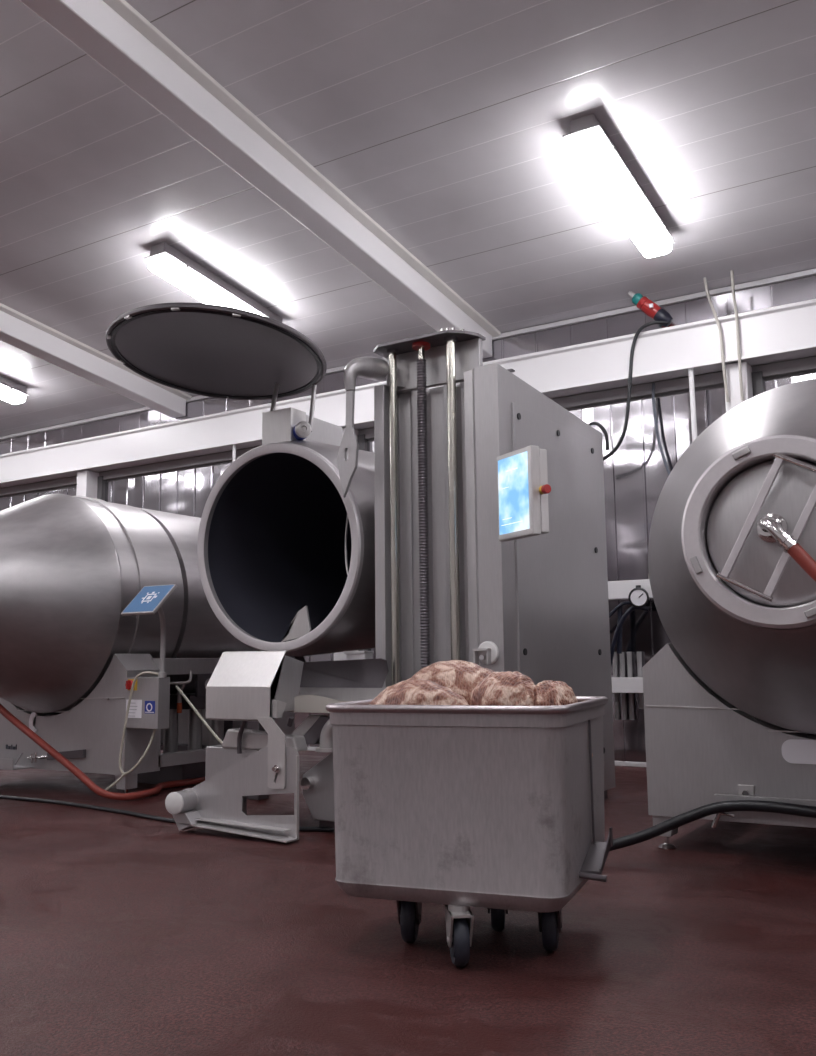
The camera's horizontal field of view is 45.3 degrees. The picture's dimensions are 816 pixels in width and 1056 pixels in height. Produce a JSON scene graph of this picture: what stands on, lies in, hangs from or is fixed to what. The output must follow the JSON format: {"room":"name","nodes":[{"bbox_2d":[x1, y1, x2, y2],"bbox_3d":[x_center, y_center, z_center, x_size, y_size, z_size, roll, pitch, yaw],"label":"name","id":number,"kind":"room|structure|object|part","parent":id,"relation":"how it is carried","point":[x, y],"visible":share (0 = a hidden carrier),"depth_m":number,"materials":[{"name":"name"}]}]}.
{"room":"factory floor","nodes":[
{"label":"factory floor","id":0,"kind":"room"},
{"bbox_2d":[0,0,815,436],"bbox_3d":[-3.519,-3.170,4.328,24.000,1.776,12.840,-5,-9,32],"label":"ceiling","id":1,"kind":"structure","parent":0,"point":[445,122],"depth_m":6.36,"materials":[{"name":"white metal"}]},
{"bbox_2d":[0,376,28,403],"bbox_3d":[-4.630,-1.625,10.174,0.238,0.372,1.458,-5,-9,32],"label":"ceiling light","id":2,"kind":"object","parent":1,"relation":"attached to","point":[13,392],"visible":1,"depth_m":10.58,"materials":[{"name":"grey paint"}]},
{"bbox_2d":[0,384,25,403],"bbox_3d":[-4.633,-1.573,10.162,0.205,0.082,1.440,-5,-17,32],"label":"diffuser","id":3,"kind":"object","parent":2,"relation":"attached to","point":[8,393],"depth_m":10.58,"materials":[{"name":"white plastic"}]},
{"bbox_2d":[144,242,282,322],"bbox_3d":[-1.567,-1.946,8.157,0.238,0.372,1.458,-5,-9,32],"label":"ceiling light","id":4,"kind":"object","parent":1,"relation":"attached to","point":[164,260],"visible":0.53,"depth_m":7.86,"materials":[{"name":"grey paint"}]},
{"bbox_2d":[148,254,263,315],"bbox_3d":[-1.571,-1.893,8.145,0.205,0.082,1.440,-5,-17,32],"label":"diffuser","id":5,"kind":"object","parent":4,"relation":"attached to","point":[167,266],"depth_m":7.83,"materials":[{"name":"white plastic"}]},
{"bbox_2d":[563,114,674,257],"bbox_3d":[1.416,-2.201,6.420,0.238,0.372,1.458,-5,-9,32],"label":"ceiling light","id":6,"kind":"object","parent":1,"relation":"attached to","point":[589,144],"visible":1,"depth_m":6.22,"materials":[{"name":"grey paint"}]},
{"bbox_2d":[0,750,815,1055],"bbox_3d":[-3.469,1.439,3.702,24.000,0.100,12.840,-5,-9,32],"label":"floor","id":7,"kind":"structure","parent":0,"point":[121,934],"depth_m":2.88,"materials":[{"name":"red concrete"}]},
{"bbox_2d":[0,704,204,800],"bbox_3d":[-2.076,1.249,6.512,2.106,0.992,1.027,1,-8,-15],"label":"hose","id":8,"kind":"object","parent":7,"relation":"on","point":[49,749],"visible":0.91,"depth_m":6.16,"materials":[{"name":"red rubber"}]},
{"bbox_2d":[0,494,294,792],"bbox_3d":[-2.117,0.835,7.233,1.674,2.019,3.240,-5,-9,32],"label":"machine","id":9,"kind":"object","parent":7,"relation":"on","point":[70,566],"visible":0.72,"depth_m":6.32,"materials":[{"name":"metal"}]},
{"bbox_2d":[0,758,32,769],"bbox_3d":[-2.891,1.601,6.720,0.780,0.070,0.160,-5,-9,32],"label":"tray","id":10,"kind":"object","parent":9,"relation":"on","point":[5,763],"depth_m":6.54,"materials":[{"name":"metal"}]},
{"bbox_3d":[-2.519,1.547,6.550,0.325,0.091,0.031,-5,-9,32],"label":"latch rod","id":11,"kind":"part","parent":9,"relation":"part of","materials":[{"name":"metal"}]},
{"bbox_3d":[-1.787,1.601,6.199,0.099,0.095,0.100,-5,-9,32],"label":"leg","id":12,"kind":"part","parent":9,"relation":"part of","materials":[{"name":"metal"}]},
{"bbox_2d":[125,677,169,728],"bbox_3d":[-1.647,1.095,6.127,0.288,0.315,0.142,-5,-9,32],"label":"control box","id":13,"kind":"object","parent":9,"relation":"attached to","point":[150,700],"visible":1,"depth_m":6.08,"materials":[{"name":"metal"}]},
{"bbox_2d":[125,680,132,689],"bbox_3d":[-1.755,0.986,6.146,0.060,0.060,0.036,-5,-9,32],"label":"switch","id":14,"kind":"object","parent":13,"relation":"attached to","point":[128,684],"depth_m":6.14,"materials":[{"name":"red plastic"}]},
{"bbox_2d":[128,679,136,689],"bbox_3d":[-1.734,0.987,6.159,0.080,0.070,0.007,-5,-9,32],"label":"switch plate","id":15,"kind":"object","parent":13,"relation":"attached to","point":[130,681],"depth_m":6.14,"materials":[{"name":"yellow plastic"}]},
{"bbox_2d":[119,671,157,774],"bbox_3d":[-1.681,1.214,6.086,0.269,0.638,0.082,-2,-8,9],"label":"cable loop","id":16,"kind":"object","parent":13,"relation":"hanging from","point":[145,672],"visible":0.97,"depth_m":6.10,"materials":[{"name":"beige"}]},
{"bbox_2d":[105,774,124,790],"bbox_3d":[-1.820,1.580,6.079,0.146,0.117,0.018,-3,-8,15],"label":"cable","id":17,"kind":"object","parent":16,"relation":"attached to","point":[123,775],"visible":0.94,"depth_m":6.07,"materials":[{"name":"beige plastic"}]},
{"bbox_2d":[121,584,176,676],"bbox_3d":[-1.532,0.630,5.971,0.275,0.564,0.335,-5,-9,32],"label":"sign stand","id":18,"kind":"object","parent":13,"relation":"on","point":[150,599],"visible":1,"depth_m":5.95,"materials":[{"name":"metal"}]},
{"bbox_3d":[-1.571,0.437,5.938,0.275,0.190,0.196,-5,-9,32],"label":"panel","id":19,"kind":"part","parent":18,"relation":"part of","materials":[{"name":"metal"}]},
{"bbox_2d":[141,592,159,602],"bbox_3d":[-1.570,0.421,5.937,0.120,0.074,0.077,-5,-9,32],"label":"print","id":20,"kind":"object","parent":18,"relation":"attached to","point":[147,597],"depth_m":5.93,"materials":[{"name":"white"}]},
{"bbox_3d":[-1.526,0.682,6.025,0.052,0.475,0.270,0,-8,-5],"label":"post","id":21,"kind":"part","parent":18,"relation":"part of","materials":[{"name":"metal"}]},
{"bbox_2d":[145,703,153,712],"bbox_3d":[-1.600,1.113,6.056,0.077,0.059,0.004,-5,-9,32],"label":"print","id":22,"kind":"object","parent":13,"relation":"attached to","point":[149,707],"depth_m":6.06,"materials":[{"name":"blue"}]},
{"bbox_2d":[170,671,191,684],"bbox_3d":[-1.542,1.001,6.543,0.218,0.090,0.022,6,-10,-41],"label":"hook","id":23,"kind":"object","parent":9,"relation":"attached to","point":[190,672],"visible":0.89,"depth_m":6.57,"materials":[{"name":"metal"}]},
{"bbox_2d":[175,685,222,744],"bbox_3d":[-1.325,1.191,6.256,0.046,0.360,0.613,6,-10,-41],"label":"cable","id":24,"kind":"object","parent":23,"relation":"hanging from","point":[176,686],"visible":0.91,"depth_m":6.28,"materials":[{"name":"beige plastic"}]},
{"bbox_3d":[-2.003,1.663,7.250,1.440,0.040,1.090,-5,-9,32],"label":"frame","id":25,"kind":"part","parent":9,"relation":"part of","materials":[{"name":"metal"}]},
{"bbox_3d":[-1.280,1.113,6.977,0.024,0.160,0.640,-5,-9,32],"label":"panel","id":26,"kind":"part","parent":9,"relation":"part of","materials":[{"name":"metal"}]},
{"bbox_2d":[0,795,333,831],"bbox_3d":[-2.336,1.671,5.959,4.707,0.023,0.254,-5,-9,30],"label":"cable","id":27,"kind":"object","parent":7,"relation":"on","point":[87,806],"visible":0.64,"depth_m":5.58,"materials":[{"name":"black rubber"}]},
{"bbox_2d":[137,684,223,783],"bbox_3d":[-1.644,1.471,7.079,0.534,0.707,0.538,-5,-9,32],"label":"frame","id":28,"kind":"object","parent":7,"relation":"on","point":[177,701],"visible":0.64,"depth_m":6.93,"materials":[{"name":"metal"}]},
{"bbox_2d":[165,650,307,842],"bbox_3d":[-0.775,1.078,4.969,0.762,0.900,0.544,-5,-9,32],"label":"guard","id":29,"kind":"object","parent":7,"relation":"on","point":[244,686],"visible":1,"depth_m":4.87,"materials":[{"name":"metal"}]},
{"bbox_3d":[-0.850,1.353,5.156,0.360,0.405,0.250,-5,-9,32],"label":"motor","id":30,"kind":"part","parent":29,"relation":"part of","materials":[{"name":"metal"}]},
{"bbox_3d":[-0.828,1.286,4.827,0.735,0.425,0.007,-5,-9,32],"label":"plate","id":31,"kind":"part","parent":29,"relation":"part of","materials":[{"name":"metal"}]},
{"bbox_2d":[206,650,287,720],"bbox_3d":[-0.818,0.799,4.957,0.423,0.349,0.140,-5,-9,32],"label":"hood","id":32,"kind":"object","parent":29,"relation":"attached to","point":[243,685],"depth_m":4.91,"materials":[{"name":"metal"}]},
{"bbox_3d":[-0.720,1.042,4.918,0.380,0.196,0.044,-5,-9,32],"label":"support rod","id":33,"kind":"part","parent":29,"relation":"part of","materials":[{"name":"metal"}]},
{"bbox_2d":[106,302,375,799],"bbox_3d":[-0.558,0.315,6.169,1.421,2.725,2.956,-5,-9,32],"label":"drum","id":34,"kind":"object","parent":7,"relation":"on","point":[286,561],"visible":0.73,"depth_m":5.98,"materials":[{"name":"metal"}]},
{"bbox_3d":[-1.098,-1.004,5.661,1.256,0.236,1.243,-5,-9,32],"label":"raised lid","id":35,"kind":"part","parent":34,"relation":"part of","materials":[{"name":"metal"}]},
{"bbox_3d":[-0.241,1.298,6.414,1.000,0.840,1.300,-5,-9,32],"label":"stand frame","id":36,"kind":"part","parent":34,"relation":"part of","materials":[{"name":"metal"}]},
{"bbox_3d":[-0.820,-0.794,6.009,0.028,0.216,0.077,-5,-9,32],"label":"lid arm","id":37,"kind":"part","parent":34,"relation":"part of","materials":[{"name":"metal"}]},
{"bbox_3d":[-0.577,-0.745,5.909,0.028,0.344,0.078,-5,-9,32],"label":"lid arm","id":38,"kind":"part","parent":34,"relation":"part of","materials":[{"name":"metal"}]},
{"bbox_2d":[343,651,373,659],"bbox_3d":[-0.283,0.857,5.617,0.145,0.300,0.100,-5,-9,32],"label":"junction box","id":39,"kind":"object","parent":34,"relation":"attached to","point":[351,655],"visible":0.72,"depth_m":5.59,"materials":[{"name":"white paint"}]},
{"bbox_2d":[286,658,387,831],"bbox_3d":[-0.400,1.099,4.990,0.902,0.855,0.364,-5,-9,32],"label":"machine","id":40,"kind":"object","parent":7,"relation":"on","point":[323,683],"visible":0.46,"depth_m":4.91,"materials":[{"name":"metal"}]},
{"bbox_3d":[-0.502,1.276,4.892,0.060,0.060,0.040,-5,-9,32],"label":"knob","id":41,"kind":"part","parent":40,"relation":"part of","materials":[{"name":"metal"}]},
{"bbox_3d":[-0.349,0.877,5.048,0.640,0.110,0.005,-5,-9,32],"label":"panel","id":42,"kind":"part","parent":40,"relation":"part of","materials":[{"name":"metal"}]},
{"bbox_2d":[326,696,612,966],"bbox_3d":[0.234,0.896,3.029,0.792,0.715,0.731,-4,-8,21],"label":"trolley","id":43,"kind":"object","parent":7,"relation":"on","point":[497,808],"visible":0.98,"depth_m":2.74,"materials":[{"name":"metal"}]},
{"bbox_2d":[533,680,577,705],"bbox_3d":[0.434,0.536,2.942,0.156,0.157,0.185,0,-8,-2],"label":"joint","id":44,"kind":"object","parent":43,"relation":"in","point":[546,692],"visible":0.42,"depth_m":2.88,"materials":[{"name":"food"}]},
{"bbox_3d":[0.200,0.752,3.254,0.322,0.173,0.207,5,-10,-36],"label":"joint","id":45,"kind":"object","parent":43,"relation":"in","visible":0},
{"bbox_2d":[405,660,494,703],"bbox_3d":[0.158,0.560,3.207,0.498,0.255,0.225,-4,-8,23],"label":"joint","id":46,"kind":"object","parent":45,"relation":"on","point":[460,676],"visible":0.28,"depth_m":3.14,"materials":[{"name":"food"}]},
{"bbox_3d":[0.063,0.759,3.054,0.328,0.175,0.200,-4,-8,20],"label":"joint","id":47,"kind":"object","parent":43,"relation":"in","visible":0},
{"bbox_2d":[369,679,468,704],"bbox_3d":[0.031,0.561,3.004,0.394,0.189,0.203,-5,-9,27],"label":"joint","id":48,"kind":"object","parent":47,"relation":"on","point":[420,691],"visible":0.4,"depth_m":2.94,"materials":[{"name":"food"}]},
{"bbox_3d":[0.415,0.705,3.074,0.327,0.172,0.204,-1,-8,3],"label":"joint","id":49,"kind":"object","parent":43,"relation":"in","visible":0},
{"bbox_2d":[469,671,534,705],"bbox_3d":[0.303,0.548,2.999,0.208,0.217,0.268,5,-10,-37],"label":"joint","id":50,"kind":"object","parent":49,"relation":"on","point":[508,688],"visible":0.45,"depth_m":2.93,"materials":[{"name":"food"}]},
{"bbox_2d":[337,327,615,798],"bbox_3d":[0.439,0.310,5.690,0.930,2.588,1.669,-5,-9,32],"label":"lift tower","id":51,"kind":"object","parent":7,"relation":"on","point":[447,588],"visible":0.77,"depth_m":5.32,"materials":[{"name":"metal"}]},
{"bbox_3d":[-0.073,0.177,5.292,0.044,2.356,0.044,-5,-9,32],"label":"guide rod","id":52,"kind":"part","parent":51,"relation":"part of","materials":[{"name":"metal"}]},
{"bbox_3d":[0.097,-1.011,5.365,0.625,0.017,0.225,-5,-9,32],"label":"plate","id":53,"kind":"part","parent":51,"relation":"part of","materials":[{"name":"metal"}]},
{"bbox_3d":[0.241,0.147,5.097,0.050,2.356,0.050,-5,-9,32],"label":"guide rod","id":54,"kind":"part","parent":51,"relation":"part of","materials":[{"name":"metal"}]},
{"bbox_3d":[0.375,0.646,4.879,0.026,0.025,0.034,-5,-9,32],"label":"knob","id":55,"kind":"part","parent":51,"relation":"part of","materials":[{"name":"metal"}]},
{"bbox_2d":[497,445,550,541],"bbox_3d":[0.553,-0.161,4.803,0.122,0.430,0.422,3,-8,-24],"label":"screen","id":56,"kind":"object","parent":51,"relation":"attached to","point":[523,488],"visible":1,"depth_m":4.70,"materials":[{"name":"glass"}]},
{"bbox_3d":[0.869,0.374,5.514,0.014,1.965,1.163,-5,-9,32],"label":"door","id":57,"kind":"part","parent":51,"relation":"part of","materials":[{"name":"metal"}]},
{"bbox_2d":[589,422,608,449],"bbox_3d":[1.184,-0.592,6.351,0.244,0.198,0.027,-4,-9,26],"label":"cable","id":58,"kind":"object","parent":51,"relation":"attached to","point":[599,425],"visible":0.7,"depth_m":6.30,"materials":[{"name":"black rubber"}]},
{"bbox_2d":[605,800,815,850],"bbox_3d":[1.445,1.192,3.700,2.640,0.283,0.205,-4,-9,26],"label":"hose","id":59,"kind":"object","parent":7,"relation":"on","point":[695,814],"visible":0.63,"depth_m":3.90,"materials":[{"name":"black rubber"}]},
{"bbox_2d":[642,379,815,849],"bbox_3d":[2.100,0.434,4.615,1.630,2.019,3.240,-5,-9,32],"label":"machine","id":60,"kind":"object","parent":7,"relation":"on","point":[730,703],"visible":0.94,"depth_m":3.76,"materials":[{"name":"metal"}]},
{"bbox_3d":[1.158,1.321,4.371,0.099,0.095,0.100,-5,-9,32],"label":"leg","id":61,"kind":"part","parent":60,"relation":"part of","materials":[{"name":"metal"}]},
{"bbox_3d":[1.430,1.122,4.133,0.065,0.070,0.012,-5,-9,32],"label":"mounting plate","id":62,"kind":"part","parent":60,"relation":"part of","materials":[{"name":"metal"}]},
{"bbox_3d":[1.282,0.014,3.363,0.512,0.512,0.065,-5,-9,32],"label":"mouth lid","id":63,"kind":"part","parent":60,"relation":"part of","materials":[{"name":"metal"}]},
{"bbox_2d":[714,794,815,827],"bbox_3d":[1.824,1.093,3.740,1.220,0.102,0.260,-5,-9,32],"label":"tray","id":64,"kind":"object","parent":60,"relation":"on","point":[802,799],"depth_m":3.86,"materials":[{"name":"metal"}]},
{"bbox_2d":[757,516,815,581],"bbox_3d":[2.019,0.554,2.896,1.786,1.304,0.205,-3,-8,16],"label":"hose","id":65,"kind":"object","parent":60,"relation":"attached to","point":[768,524],"visible":1,"depth_m":3.16,"materials":[{"name":"rubber"}]},
{"bbox_3d":[1.813,0.905,3.922,0.600,0.098,0.009,-5,-9,32],"label":"white slot plate","id":66,"kind":"part","parent":60,"relation":"part of","materials":[{"name":"white plastic"}]},
{"bbox_2d":[0,275,815,761],"bbox_3d":[-0.141,0.219,9.250,24.000,3.740,0.244,-5,-9,32],"label":"wall","id":67,"kind":"structure","parent":0,"point":[635,475],"depth_m":7.98,"materials":[{"name":"grey"}]},
{"bbox_2d":[76,470,98,497],"bbox_3d":[-3.691,0.865,11.155,0.170,3.050,0.200,-5,-9,32],"label":"trim","id":68,"kind":"structure","parent":67,"relation":"attached to","point":[87,481],"depth_m":11.26,"materials":[{"name":"white paint"}]},
{"bbox_2d":[0,310,185,417],"bbox_3d":[-5.885,-2.829,5.639,0.200,1.866,12.600,-5,-9,32],"label":"trim","id":69,"kind":"structure","parent":67,"relation":"attached to","point":[17,333],"depth_m":9.68,"materials":[{"name":"white paint"}]},
{"bbox_2d":[0,303,191,399],"bbox_3d":[-5.886,-2.915,5.651,0.370,1.673,12.600,-5,-9,32],"label":"trim","id":70,"kind":"structure","parent":67,"relation":"attached to","point":[4,308],"depth_m":9.49,"materials":[{"name":"white metal"}]},
{"bbox_2d":[97,476,106,500],"bbox_3d":[-3.535,0.890,11.169,0.075,3.000,0.075,-5,-9,32],"label":"trim","id":71,"kind":"structure","parent":67,"relation":"attached to","point":[101,483],"depth_m":11.32,"materials":[{"name":"grey metal"}]},
{"bbox_2d":[232,444,235,462],"bbox_3d":[-1.768,0.061,9.886,0.031,1.860,0.032,-5,-9,32],"label":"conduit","id":72,"kind":"object","parent":67,"relation":"attached to","point":[234,445],"visible":0.2,"depth_m":9.99,"materials":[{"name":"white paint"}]},
{"bbox_2d":[19,0,491,357],"bbox_3d":[-2.684,-3.133,3.652,0.200,1.866,12.600,-5,-9,32],"label":"ceiling beam","id":73,"kind":"structure","parent":67,"relation":"attached to","point":[93,26],"depth_m":6.05,"materials":[{"name":"white metal"}]},
{"bbox_2d":[103,0,500,336],"bbox_3d":[-2.685,-3.220,3.663,0.370,1.673,12.600,-5,-9,32],"label":"trim","id":74,"kind":"structure","parent":67,"relation":"attached to","point":[124,9],"depth_m":6.26,"materials":[{"name":"white metal"}]},
{"bbox_2d":[334,428,358,660],"bbox_3d":[-0.575,0.568,9.220,0.170,3.050,0.200,-5,-9,32],"label":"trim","id":75,"kind":"structure","parent":67,"relation":"attached to","point":[338,655],"depth_m":9.07,"materials":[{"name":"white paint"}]},
{"bbox_2d":[358,434,367,650],"bbox_3d":[-0.419,0.594,9.234,0.075,3.000,0.075,-5,-9,32],"label":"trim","id":76,"kind":"structure","parent":67,"relation":"attached to","point":[362,442],"depth_m":9.39,"materials":[{"name":"grey metal"}]},
{"bbox_2d":[0,357,815,496],"bbox_3d":[-0.846,-0.857,9.706,16.500,0.090,0.058,-5,-9,32],"label":"trim","id":77,"kind":"structure","parent":67,"relation":"attached to","point":[805,364],"depth_m":8.23,"materials":[{"name":"grey paint"}]},
{"bbox_2d":[0,268,815,440],"bbox_3d":[-0.848,-1.559,9.810,16.500,0.040,0.038,-5,-9,32],"label":"trim","id":78,"kind":"structure","parent":67,"relation":"attached to","point":[811,272],"depth_m":8.35,"materials":[{"name":"white paint"}]},
{"bbox_2d":[0,299,815,487],"bbox_3d":[-0.928,-1.089,9.608,16.500,0.355,0.285,-5,-9,32],"label":"beam","id":79,"kind":"structure","parent":67,"relation":"attached to","point":[786,332],"depth_m":8.19,"materials":[{"name":"white metal"}]},
{"bbox_2d":[307,747,645,766],"bbox_3d":[-0.810,2.104,9.309,16.500,0.035,0.043,-5,-9,32],"label":"baseboard","id":80,"kind":"structure","parent":67,"relation":"attached to","point":[617,763],"depth_m":7.71,"materials":[{"name":"white paint"}]},
{"bbox_2d":[611,677,642,692],"bbox_3d":[2.297,1.178,7.323,3.200,0.119,0.100,-5,-9,32],"label":"wall rail","id":81,"kind":"object","parent":67,"relation":"attached to","point":[619,684],"visible":0.02,"depth_m":7.63,"materials":[{"name":"grey metal"}]},
{"bbox_2d":[613,652,619,719],"bbox_3d":[1.661,1.258,7.808,0.038,0.534,0.038,-5,-9,32],"label":"tube","id":82,"kind":"object","parent":81,"relation":"attached to","point":[615,659],"visible":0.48,"depth_m":7.79,"materials":[{"name":"metal"}]},
{"bbox_2d":[620,652,626,719],"bbox_3d":[1.712,1.254,7.777,0.038,0.534,0.038,-5,-9,32],"label":"tube","id":83,"kind":"object","parent":81,"relation":"attached to","point":[622,656],"visible":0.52,"depth_m":7.76,"materials":[{"name":"metal"}]},
{"bbox_2d":[627,652,634,719],"bbox_3d":[1.763,1.249,7.745,0.038,0.534,0.038,-5,-9,32],"label":"tube","id":84,"kind":"object","parent":81,"relation":"attached to","point":[629,654],"visible":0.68,"depth_m":7.72,"materials":[{"name":"metal"}]},
{"bbox_2d":[637,652,643,708],"bbox_3d":[1.830,1.198,7.709,0.038,0.444,0.038,-5,-9,32],"label":"tube","id":85,"kind":"object","parent":81,"relation":"attached to","point":[639,654],"visible":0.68,"depth_m":7.70,"materials":[{"name":"metal"}]},
{"bbox_2d":[608,579,652,599],"bbox_3d":[2.289,0.439,7.423,3.200,0.144,0.100,-5,-9,32],"label":"wall rail","id":86,"kind":"object","parent":67,"relation":"attached to","point":[617,590],"visible":0.02,"depth_m":7.73,"materials":[{"name":"white metal"}]},
{"bbox_2d":[617,606,622,653],"bbox_3d":[1.673,0.804,7.723,0.061,0.373,0.044,-1,-8,5],"label":"air hose","id":87,"kind":"object","parent":86,"relation":"hanging from","point":[620,610],"visible":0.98,"depth_m":7.70,"materials":[{"name":"black plastic"}]},
{"bbox_2d":[628,585,648,607],"bbox_3d":[1.796,0.534,7.617,0.156,0.174,0.059,-3,-8,15],"label":"pressure gauge","id":88,"kind":"object","parent":86,"relation":"attached to","point":[638,597],"visible":1,"depth_m":7.60,"materials":[{"name":"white metal"}]},
{"bbox_2d":[609,601,630,617],"bbox_3d":[1.645,0.706,7.731,0.363,0.247,0.039,-5,-9,32],"label":"air hose","id":89,"kind":"object","parent":88,"relation":"attached to","point":[620,605],"visible":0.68,"depth_m":7.71,"materials":[{"name":"black plastic"}]},
{"bbox_2d":[610,606,648,664],"bbox_3d":[1.718,0.838,7.660,0.354,0.460,0.077,-5,-9,32],"label":"air hose","id":90,"kind":"object","parent":88,"relation":"attached to","point":[632,608],"visible":0.94,"depth_m":7.67,"materials":[{"name":"black plastic"}]},
{"bbox_2d":[627,291,672,326],"bbox_3d":[1.907,-1.735,7.707,0.343,0.323,0.148,-3,-8,14],"label":"plug","id":91,"kind":"object","parent":67,"relation":"attached to","point":[651,309],"visible":0.99,"depth_m":7.68,"materials":[{"name":"plastic"}]},
{"bbox_2d":[603,321,667,460],"bbox_3d":[1.721,-1.056,7.712,0.701,1.100,0.071,-5,-9,27],"label":"cable","id":92,"kind":"object","parent":91,"relation":"hanging from","point":[642,327],"visible":0.87,"depth_m":7.68,"materials":[{"name":"black rubber"}]},
{"bbox_2d":[652,383,670,475],"bbox_3d":[2.057,-0.661,7.771,0.204,1.045,0.045,-5,-9,32],"label":"cable","id":93,"kind":"object","parent":67,"relation":"hanging from","point":[653,384],"visible":0.77,"depth_m":7.81,"materials":[{"name":"grey plastic"}]},
{"bbox_2d":[688,368,696,441],"bbox_3d":[2.197,-0.445,7.441,0.051,1.600,0.040,-5,-9,32],"label":"conduit","id":94,"kind":"object","parent":67,"relation":"hanging from","point":[691,370],"visible":0.36,"depth_m":7.50,"materials":[{"name":"white paint"}]},
{"bbox_2d":[703,277,728,401],"bbox_3d":[2.347,-1.435,7.412,0.156,0.974,0.068,1,-8,-10],"label":"wire","id":95,"kind":"object","parent":67,"relation":"attached to","point":[704,279],"visible":1,"depth_m":7.38,"materials":[{"name":"grey paint"}]},
{"bbox_2d":[730,270,743,399],"bbox_3d":[2.478,-1.449,7.351,0.033,0.983,0.112,-5,-9,32],"label":"wire","id":96,"kind":"object","parent":67,"relation":"attached to","point":[732,271],"visible":1,"depth_m":7.32,"materials":[{"name":"grey paint"}]},
{"bbox_2d":[725,361,752,411],"bbox_3d":[2.542,0.272,7.285,0.170,3.050,0.200,-5,-9,32],"label":"trim","id":97,"kind":"structure","parent":67,"relation":"attached to","point":[732,371],"depth_m":7.39,"materials":[{"name":"white paint"}]},
{"bbox_2d":[752,371,763,396],"bbox_3d":[2.697,0.297,7.299,0.075,3.000,0.075,-5,-9,32],"label":"trim","id":98,"kind":"structure","parent":67,"relation":"attached to","point":[757,377],"depth_m":7.46,"materials":[{"name":"grey metal"}]}
]}

